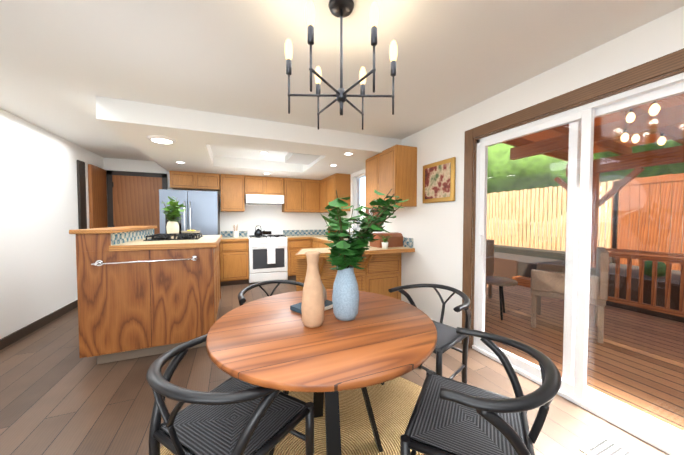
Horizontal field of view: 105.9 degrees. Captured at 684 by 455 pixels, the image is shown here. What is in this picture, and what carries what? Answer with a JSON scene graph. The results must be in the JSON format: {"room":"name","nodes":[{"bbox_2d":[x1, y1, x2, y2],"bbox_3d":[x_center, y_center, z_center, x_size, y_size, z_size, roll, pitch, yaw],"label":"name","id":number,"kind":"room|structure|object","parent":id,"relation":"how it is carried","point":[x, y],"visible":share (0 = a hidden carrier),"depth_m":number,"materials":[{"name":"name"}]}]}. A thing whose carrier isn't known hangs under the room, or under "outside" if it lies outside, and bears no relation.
{"room":"kitchen","nodes":[
{"label":"kitchen","id":0,"kind":"room"},
{"bbox_2d":[0,109,103,338],"bbox_3d":[-2.709,0.067,0.623,0.170,2.430,8.900,-1,2,-23],"label":"wall","id":1,"kind":"structure","parent":0,"point":[38,210],"depth_m":3.09,"materials":[{"name":"white paint"}]},
{"bbox_2d":[0,300,77,349],"bbox_3d":[-3.816,1.142,3.553,0.030,0.100,2.697,-1,2,-23],"label":"baseboard","id":2,"kind":"structure","parent":1,"relation":"attached to","point":[13,337],"depth_m":3.03,"materials":[{"name":"brown"}]},
{"bbox_2d":[77,160,107,228],"bbox_3d":[-4.150,0.067,4.336,0.046,2.200,0.860,-1,2,-23],"label":"door","id":3,"kind":"structure","parent":1,"relation":"attached to","point":[97,187],"depth_m":4.25,"materials":[{"name":"brown wood"}]},
{"bbox_2d":[103,158,328,236],"bbox_3d":[-2.372,-0.090,5.683,4.720,2.430,0.170,-1,2,-23],"label":"wall","id":4,"kind":"structure","parent":0,"point":[251,217],"depth_m":5.75,"materials":[{"name":"white paint"}]},
{"bbox_2d":[106,170,166,233],"bbox_3d":[-3.862,0.049,4.911,0.930,2.200,0.095,-1,2,-23],"label":"back door","id":5,"kind":"structure","parent":4,"relation":"in","point":[132,198],"depth_m":4.89,"materials":[{"name":"brown wood"}]},
{"bbox_2d":[169,171,196,189],"bbox_3d":[-3.099,-0.915,5.071,0.425,0.317,0.339,-1,2,-23],"label":"upper cabinet","id":6,"kind":"object","parent":4,"relation":"attached to","point":[178,179],"depth_m":4.93,"materials":[{"name":"brown wood"}]},
{"bbox_2d":[197,173,220,190],"bbox_3d":[-2.707,-0.920,5.235,0.425,0.317,0.339,-1,2,-23],"label":"upper cabinet","id":7,"kind":"object","parent":4,"relation":"attached to","point":[205,181],"depth_m":5.10,"materials":[{"name":"brown wood"}]},
{"bbox_2d":[221,174,244,211],"bbox_3d":[-2.290,-0.710,5.418,0.450,0.747,0.339,-1,2,-23],"label":"upper cabinet","id":8,"kind":"object","parent":4,"relation":"attached to","point":[232,186],"depth_m":5.27,"materials":[{"name":"brown wood"}]},
{"bbox_2d":[245,175,264,194],"bbox_3d":[-1.894,-0.891,5.579,0.400,0.396,0.339,-1,2,-23],"label":"upper cabinet","id":9,"kind":"object","parent":4,"relation":"attached to","point":[253,184],"depth_m":5.42,"materials":[{"name":"brown wood"}]},
{"bbox_2d":[265,177,284,196],"bbox_3d":[-1.525,-0.896,5.734,0.400,0.396,0.339,-1,2,-23],"label":"upper cabinet","id":10,"kind":"object","parent":4,"relation":"attached to","point":[273,185],"depth_m":5.58,"materials":[{"name":"brown wood"}]},
{"bbox_2d":[245,194,283,204],"bbox_3d":[-1.679,-0.595,5.593,0.770,0.186,0.496,-1,2,-23],"label":"range hood","id":11,"kind":"object","parent":10,"relation":"attached to","point":[254,199],"visible":1,"depth_m":5.38,"materials":[{"name":"white metal"}]},
{"bbox_2d":[282,178,304,211],"bbox_3d":[-1.132,-0.726,5.905,0.423,0.747,0.339,-1,2,-23],"label":"upper cabinet","id":12,"kind":"object","parent":4,"relation":"attached to","point":[294,199],"depth_m":5.76,"materials":[{"name":"brown wood"}]},
{"bbox_2d":[305,179,320,212],"bbox_3d":[-0.742,-0.731,6.069,0.422,0.747,0.339,-1,2,-23],"label":"upper cabinet","id":13,"kind":"object","parent":4,"relation":"attached to","point":[312,187],"depth_m":5.92,"materials":[{"name":"brown wood"}]},
{"bbox_2d":[96,96,401,179],"bbox_3d":[-1.283,-1.159,4.387,3.348,0.208,2.998,-1,2,-23],"label":"ceiling","id":14,"kind":"structure","parent":0,"point":[211,142],"depth_m":3.24,"materials":[{"name":"white paint"}]},
{"bbox_2d":[147,135,175,143],"bbox_3d":[-2.061,-0.999,2.958,0.279,0.023,0.279,1,2,28],"label":"recessed light","id":15,"kind":"object","parent":14,"relation":"in","point":[160,139],"depth_m":2.91,"materials":[{"name":"white plastic"}]},
{"bbox_2d":[0,279,668,454],"bbox_3d":[-0.612,1.304,1.545,4.720,0.100,9.240,-1,2,-23],"label":"floor","id":16,"kind":"structure","parent":0,"point":[58,396],"depth_m":1.92,"materials":[{"name":"brown wood"}]},
{"bbox_2d":[76,226,221,363],"bbox_3d":[-2.008,0.619,3.011,1.070,1.180,1.477,-1,2,-23],"label":"kitchen island","id":17,"kind":"object","parent":16,"relation":"on","point":[143,291],"depth_m":2.39,"materials":[{"name":"brown wood"}]},
{"bbox_2d":[69,226,148,233],"bbox_3d":[-2.413,0.015,2.864,0.285,0.036,1.460,-1,2,-23],"label":"island countertop","id":18,"kind":"structure","parent":17,"relation":"on","point":[94,231],"depth_m":2.47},
{"bbox_2d":[162,196,185,233],"bbox_3d":[-2.280,-0.152,3.498,0.328,0.548,0.331,-1,2,-23],"label":"potted plant","id":19,"kind":"object","parent":17,"relation":"on","point":[172,226],"visible":0.96,"depth_m":3.45,"materials":[{"name":"green plant"}]},
{"bbox_2d":[181,230,199,232],"bbox_3d":[-2.087,0.075,3.567,0.240,0.090,0.240,-1,2,-23],"label":"bowl","id":20,"kind":"object","parent":17,"relation":"on","point":[192,231],"visible":0.46,"depth_m":3.49,"materials":[{"name":"white ceramic"}]},
{"bbox_2d":[159,189,219,234],"bbox_3d":[-2.846,0.232,4.926,0.910,1.808,0.756,-1,2,-23],"label":"fridge","id":21,"kind":"object","parent":16,"relation":"on","point":[201,213],"visible":0.4,"depth_m":4.64,"materials":[{"name":"grey metal"}]},
{"bbox_2d":[220,241,247,285],"bbox_3d":[-2.218,0.696,5.340,0.518,0.880,0.619,-1,2,-23],"label":"base cabinet","id":22,"kind":"object","parent":16,"relation":"on","point":[233,254],"depth_m":5.06,"materials":[{"name":"brown wood"}]},
{"bbox_2d":[221,237,247,240],"bbox_3d":[-2.217,0.236,5.322,0.518,0.040,0.626,-1,2,-23],"label":"countertop","id":23,"kind":"structure","parent":22,"relation":"on","point":[223,238],"depth_m":5.10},
{"bbox_2d":[233,224,238,237],"bbox_3d":[-2.203,0.074,5.363,0.110,0.279,0.110,-1,2,-23],"label":"utensil crock","id":24,"kind":"object","parent":23,"relation":"on","point":[236,234],"visible":1,"depth_m":5.33,"materials":[{"name":"white ceramic"}]},
{"bbox_2d":[247,229,287,283],"bbox_3d":[-1.607,0.591,5.564,0.770,1.075,0.670,-1,2,-23],"label":"range","id":25,"kind":"object","parent":16,"relation":"on","point":[260,269],"visible":0.98,"depth_m":5.33,"materials":[{"name":"white metal"}]},
{"bbox_2d":[254,226,264,235],"bbox_3d":[-1.711,0.068,5.364,0.216,0.218,0.170,-1,2,-23],"label":"kettle","id":26,"kind":"object","parent":25,"relation":"on","point":[258,232],"visible":1,"depth_m":5.30,"materials":[{"name":"grey metal"}]},
{"bbox_2d":[267,245,274,263],"bbox_3d":[-1.445,0.551,5.279,0.160,0.372,0.036,-1,2,-23],"label":"dish towel","id":27,"kind":"object","parent":25,"relation":"hanging from","point":[270,254],"visible":0.98,"depth_m":5.26,"materials":[{"name":"white fabric"}]},
{"bbox_2d":[238,280,303,305],"bbox_3d":[-0.521,0.860,2.124,0.618,0.754,0.548,-1,2,-23],"label":"chair","id":28,"kind":"object","parent":16,"relation":"on","point":[241,299],"visible":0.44,"depth_m":2.29,"materials":[{"name":"black paint"}]},
{"bbox_2d":[160,377,424,454],"bbox_3d":[-0.088,1.255,1.368,1.900,0.008,1.900,-1,2,-23],"label":"floor mat","id":29,"kind":"object","parent":16,"relation":"on","point":[393,402],"visible":0.21,"depth_m":1.65,"materials":[{"name":"wicker"}]},
{"bbox_2d":[146,334,313,454],"bbox_3d":[-0.452,0.882,1.114,0.640,0.754,0.650,-1,2,-23],"label":"chair","id":30,"kind":"object","parent":29,"relation":"on","point":[231,415],"visible":0.94,"depth_m":1.01,"materials":[{"name":"black paint"}]},
{"bbox_2d":[206,289,436,454],"bbox_3d":[-0.090,0.864,1.387,1.120,0.770,1.120,-1,2,-23],"label":"dining table","id":31,"kind":"object","parent":29,"relation":"on","point":[273,342],"visible":0.88,"depth_m":1.11,"materials":[{"name":"brown wood"}]},
{"bbox_2d":[290,300,332,313],"bbox_3d":[-0.165,0.461,1.515,0.163,0.025,0.220,2,2,42],"label":"books","id":32,"kind":"object","parent":31,"relation":"on","point":[297,306],"visible":0.31,"depth_m":1.49,"materials":[{"name":"blue"}]},
{"bbox_2d":[321,280,326,301],"bbox_3d":[-0.135,0.375,1.543,0.090,0.143,0.090,-1,2,-23],"label":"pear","id":33,"kind":"object","parent":32,"relation":"on","point":[325,293],"visible":0.17,"depth_m":1.52,"materials":[{"name":"beige"}]},
{"bbox_2d":[301,251,324,327],"bbox_3d":[-0.143,0.300,1.277,0.116,0.361,0.116,-1,2,-23],"label":"vase","id":34,"kind":"object","parent":31,"relation":"on","point":[312,307],"visible":1,"depth_m":1.24,"materials":[{"name":"beige ceramic"}]},
{"bbox_2d":[321,189,408,320],"bbox_3d":[0.110,0.138,1.391,0.598,0.679,0.581,-1,2,-23],"label":"vase","id":35,"kind":"object","parent":31,"relation":"on","point":[345,297],"visible":1,"depth_m":1.32,"materials":[{"name":"green plant"}]},
{"bbox_2d":[381,284,470,384],"bbox_3d":[0.637,0.856,1.954,0.572,0.754,0.620,-1,2,-23],"label":"chair","id":36,"kind":"object","parent":29,"relation":"on","point":[448,337],"visible":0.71,"depth_m":1.90,"materials":[{"name":"black paint"}]},
{"bbox_2d":[400,327,560,454],"bbox_3d":[0.522,0.883,1.098,0.648,0.754,0.642,-1,2,-23],"label":"chair","id":37,"kind":"object","parent":29,"relation":"on","point":[449,416],"visible":1,"depth_m":1.00,"materials":[{"name":"black paint"}]},
{"bbox_2d":[287,238,311,279],"bbox_3d":[-1.013,0.680,5.847,0.528,0.880,0.619,-1,2,-23],"label":"base cabinet","id":38,"kind":"object","parent":16,"relation":"on","point":[290,244],"depth_m":5.51,"materials":[{"name":"brown wood"}]},
{"bbox_2d":[288,233,327,240],"bbox_3d":[-0.725,0.218,5.942,1.144,0.047,0.641,-1,2,-23],"label":"countertop","id":39,"kind":"structure","parent":38,"relation":"on","point":[313,234],"depth_m":5.60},
{"bbox_2d":[312,237,319,248],"bbox_3d":[-0.274,0.689,5.549,0.629,0.880,0.550,-1,2,-23],"label":"base cabinet","id":40,"kind":"object","parent":16,"relation":"on","point":[315,244],"depth_m":5.38,"materials":[{"name":"brown wood"}]},
{"bbox_2d":[320,241,327,248],"bbox_3d":[-0.071,0.704,5.065,0.629,0.880,0.500,-1,2,-23],"label":"base cabinet","id":41,"kind":"object","parent":16,"relation":"on","point":[322,246],"depth_m":4.86,"materials":[{"name":"brown wood"}]},
{"bbox_2d":[292,253,367,291],"bbox_3d":[-0.159,0.757,3.378,0.930,0.880,0.243,-1,2,-23],"label":"base cabinet","id":42,"kind":"object","parent":16,"relation":"on","point":[299,268],"depth_m":3.26,"materials":[{"name":"brown wood"}]},
{"bbox_2d":[368,253,400,299],"bbox_3d":[0.540,0.747,3.672,0.586,0.880,0.243,-1,2,-23],"label":"base cabinet","id":43,"kind":"object","parent":16,"relation":"on","point":[380,273],"depth_m":3.56,"materials":[{"name":"brown wood"}]},
{"bbox_2d":[316,237,369,244],"bbox_3d":[0.044,0.253,4.769,0.636,0.040,2.150,-1,2,-23],"label":"countertop","id":44,"kind":"structure","parent":43,"relation":"on","point":[317,238],"depth_m":5.08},
{"bbox_2d":[287,245,414,260],"bbox_3d":[0.125,0.300,3.346,1.592,0.050,0.536,-1,2,-23],"label":"countertop","id":45,"kind":"structure","parent":43,"relation":"on","point":[299,254],"depth_m":3.28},
{"bbox_2d":[380,235,391,248],"bbox_3d":[0.577,0.184,3.401,0.132,0.181,0.116,-1,2,-23],"label":"potted plant","id":46,"kind":"object","parent":45,"relation":"on","point":[385,244],"visible":1,"depth_m":3.37,"materials":[{"name":"green plant"}]},
{"bbox_2d":[370,232,402,247],"bbox_3d":[0.625,0.170,3.648,0.400,0.195,0.240,-1,2,-27],"label":"bread box","id":47,"kind":"object","parent":45,"relation":"on","point":[395,239],"visible":0.83,"depth_m":3.56,"materials":[{"name":"brown wood"}]},
{"bbox_2d":[579,434,638,454],"bbox_3d":[1.539,1.257,1.331,0.260,0.006,0.400,-1,2,-23],"label":"floor vent","id":48,"kind":"object","parent":16,"relation":"in","point":[602,444],"visible":1,"depth_m":1.46,"materials":[{"name":"silver metal"}]},
{"bbox_2d":[0,0,683,160],"bbox_3d":[-0.612,-1.225,1.466,4.720,0.100,9.240,-1,2,-23],"label":"ceiling","id":49,"kind":"structure","parent":0,"point":[64,64],"depth_m":1.77,"materials":[{"name":"white paint"}]},
{"bbox_2d":[285,0,397,129],"bbox_3d":[-0.003,-0.883,1.359,0.555,0.574,0.587,-1,2,-23],"label":"chandelier","id":50,"kind":"object","parent":49,"relation":"hanging from","point":[341,9],"visible":1,"depth_m":1.34,"materials":[{"name":"grey metal"}]},
{"bbox_2d":[329,6,683,327],"bbox_3d":[1.485,0.012,2.388,0.170,2.430,8.900,-1,2,-23],"label":"wall","id":51,"kind":"structure","parent":0,"point":[434,231],"depth_m":2.76,"materials":[{"name":"white paint"}]},
{"bbox_2d":[321,178,324,212],"bbox_3d":[-0.262,-0.724,5.850,0.339,0.747,0.479,-1,2,-23],"label":"upper cabinet","id":52,"kind":"object","parent":51,"relation":"attached to","point":[323,180],"depth_m":5.83,"materials":[{"name":"brown wood"}]},
{"bbox_2d":[325,173,350,212],"bbox_3d":[-0.077,-0.710,5.409,0.339,0.747,0.479,-1,2,-23],"label":"upper cabinet","id":53,"kind":"object","parent":51,"relation":"attached to","point":[339,182],"depth_m":5.22,"materials":[{"name":"brown wood"}]},
{"bbox_2d":[350,171,382,232],"bbox_3d":[0.491,-0.467,4.695,0.196,1.095,1.210,-1,2,-23],"label":"kitchen window","id":54,"kind":"structure","parent":51,"relation":"in","point":[356,179],"depth_m":5.19,"materials":[{"name":"white glass"}]},
{"bbox_2d":[365,155,376,208],"bbox_3d":[0.586,-0.670,3.836,0.339,0.765,0.395,-1,2,-23],"label":"upper cabinet","id":55,"kind":"object","parent":51,"relation":"attached to","point":[371,163],"depth_m":3.79,"materials":[{"name":"brown wood"}]},
{"bbox_2d":[377,145,416,207],"bbox_3d":[0.739,-0.659,3.472,0.339,0.765,0.395,-1,2,-23],"label":"upper cabinet","id":56,"kind":"object","parent":51,"relation":"attached to","point":[394,168],"depth_m":3.31,"materials":[{"name":"brown wood"}]},
{"bbox_2d":[423,157,455,203],"bbox_3d":[1.109,-0.527,2.995,0.030,0.470,0.500,-1,2,-23],"label":"picture frame","id":57,"kind":"object","parent":51,"relation":"attached to","point":[439,177],"visible":1,"depth_m":2.95,"materials":[{"name":"brown"}]},
{"bbox_2d":[462,48,683,454],"bbox_3d":[1.732,0.147,1.764,0.182,2.200,2.050,-1,2,-23],"label":"sliding door","id":58,"kind":"structure","parent":51,"relation":"attached to","point":[575,112],"depth_m":1.83,"materials":[{"name":"clear glass"}]},
{"label":"outside","id":59,"kind":"structure","parent":0,"visible":0},
{"bbox_2d":[501,235,681,251],"bbox_3d":[14.225,1.650,9.705,28.950,0.200,34.000,-1,2,-23],"label":"ground","id":60,"kind":"structure","parent":59,"point":[556,240],"depth_m":23.88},
{"bbox_2d":[512,276,530,287],"bbox_3d":[4.390,1.238,5.359,0.860,0.895,1.150,-1,2,-23],"label":"steps","id":61,"kind":"structure","parent":60,"relation":"on","point":[521,282],"depth_m":5.54,"materials":[{"name":"brown wood"}]},
{"bbox_2d":[487,139,683,240],"bbox_3d":[13.270,-3.296,8.394,12.021,9.515,23.333,-1,2,-23],"label":"trees","id":62,"kind":"object","parent":60,"relation":"on","point":[520,181],"depth_m":9.45,"materials":[{"name":"green plant"}]},
{"bbox_2d":[493,242,683,322],"bbox_3d":[6.621,1.190,6.488,5.450,0.920,34.000,-1,2,-23],"label":"yard","id":63,"kind":"structure","parent":60,"relation":"on","point":[521,267],"depth_m":4.34,"materials":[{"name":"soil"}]},
{"bbox_2d":[494,245,611,263],"bbox_3d":[4.573,0.621,8.050,0.500,0.159,5.500,-1,2,-23],"label":"planter","id":64,"kind":"object","parent":63,"relation":"on","point":[561,255],"depth_m":6.64,"materials":[{"name":"grey stone"}]},
{"bbox_2d":[486,173,683,270],"bbox_3d":[6.327,-0.100,4.696,0.072,1.809,13.000,-1,2,-23],"label":"fence","id":65,"kind":"object","parent":63,"relation":"on","point":[666,193],"depth_m":5.58,"materials":[{"name":"brown wood"}]},
{"bbox_2d":[644,260,665,276],"bbox_3d":[6.755,0.706,1.677,1.333,0.387,6.333,-1,2,-23],"label":"shrubs","id":66,"kind":"object","parent":63,"relation":"on","point":[661,271],"depth_m":4.17,"materials":[{"name":"green plant"}]},
{"bbox_3d":[3.296,1.590,2.657,3.240,0.379,11.500,-1,2,-23],"label":"skirt","id":67,"kind":"object","parent":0,"visible":0},
{"bbox_2d":[485,284,683,430],"bbox_3d":[3.278,1.370,2.643,3.299,0.060,11.500,-1,2,-23],"label":"deck floor","id":68,"kind":"structure","parent":67,"relation":"on","point":[597,379],"depth_m":2.89,"materials":[{"name":"brown wood"}]},
{"bbox_2d":[365,209,381,226],"bbox_3d":[1.270,0.302,5.460,0.110,1.900,3.081,-1,2,-23],"label":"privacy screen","id":69,"kind":"object","parent":68,"relation":"on","point":[366,210],"depth_m":6.45,"materials":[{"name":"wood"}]},
{"bbox_2d":[486,239,493,297],"bbox_3d":[2.251,0.748,4.690,0.708,1.056,0.744,-2,2,-43],"label":"patio chair","id":70,"kind":"object","parent":68,"relation":"on","point":[489,257],"depth_m":4.63,"materials":[{"name":"wicker"}]},
{"bbox_2d":[485,276,517,319],"bbox_3d":[2.281,1.039,3.841,0.540,0.532,0.540,-1,2,-23],"label":"patio chair","id":71,"kind":"object","parent":68,"relation":"on","point":[494,280],"depth_m":3.71,"materials":[{"name":"fabric"}]},
{"bbox_2d":[530,247,608,343],"bbox_3d":[2.971,0.788,3.412,0.708,1.056,0.744,2,2,42],"label":"patio chair","id":72,"kind":"object","parent":68,"relation":"on","point":[598,291],"depth_m":3.20,"materials":[{"name":"wicker"}]},
{"bbox_2d":[554,167,683,316],"bbox_3d":[5.598,0.275,1.208,0.110,2.219,8.071,-1,2,-23],"label":"deck railing","id":73,"kind":"object","parent":68,"relation":"on","point":[597,202],"depth_m":3.93,"materials":[{"name":"brown wood"}]},
{"bbox_2d":[503,93,683,176],"bbox_3d":[4.161,-1.126,0.712,3.470,0.650,7.400,-1,2,-23],"label":"pergola roof","id":74,"kind":"structure","parent":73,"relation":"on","point":[601,140],"depth_m":3.54,"materials":[{"name":"brown wood"}]},
{"bbox_2d":[621,107,639,142],"label":"string lights","id":75,"kind":"object","parent":74,"relation":"hanging from","point":[623,138],"depth_m":2.73,"materials":[{"name":"white glass"}]},
{"bbox_2d":[649,101,659,115],"label":"string lights","id":76,"kind":"object","parent":74,"relation":"hanging from","point":[655,107],"depth_m":2.15,"materials":[{"name":"white glass"}]},
{"bbox_2d":[654,131,683,144],"label":"string lights","id":77,"kind":"object","parent":74,"relation":"hanging from","point":[661,142],"depth_m":2.90,"materials":[{"name":"white glass"}]}
]}

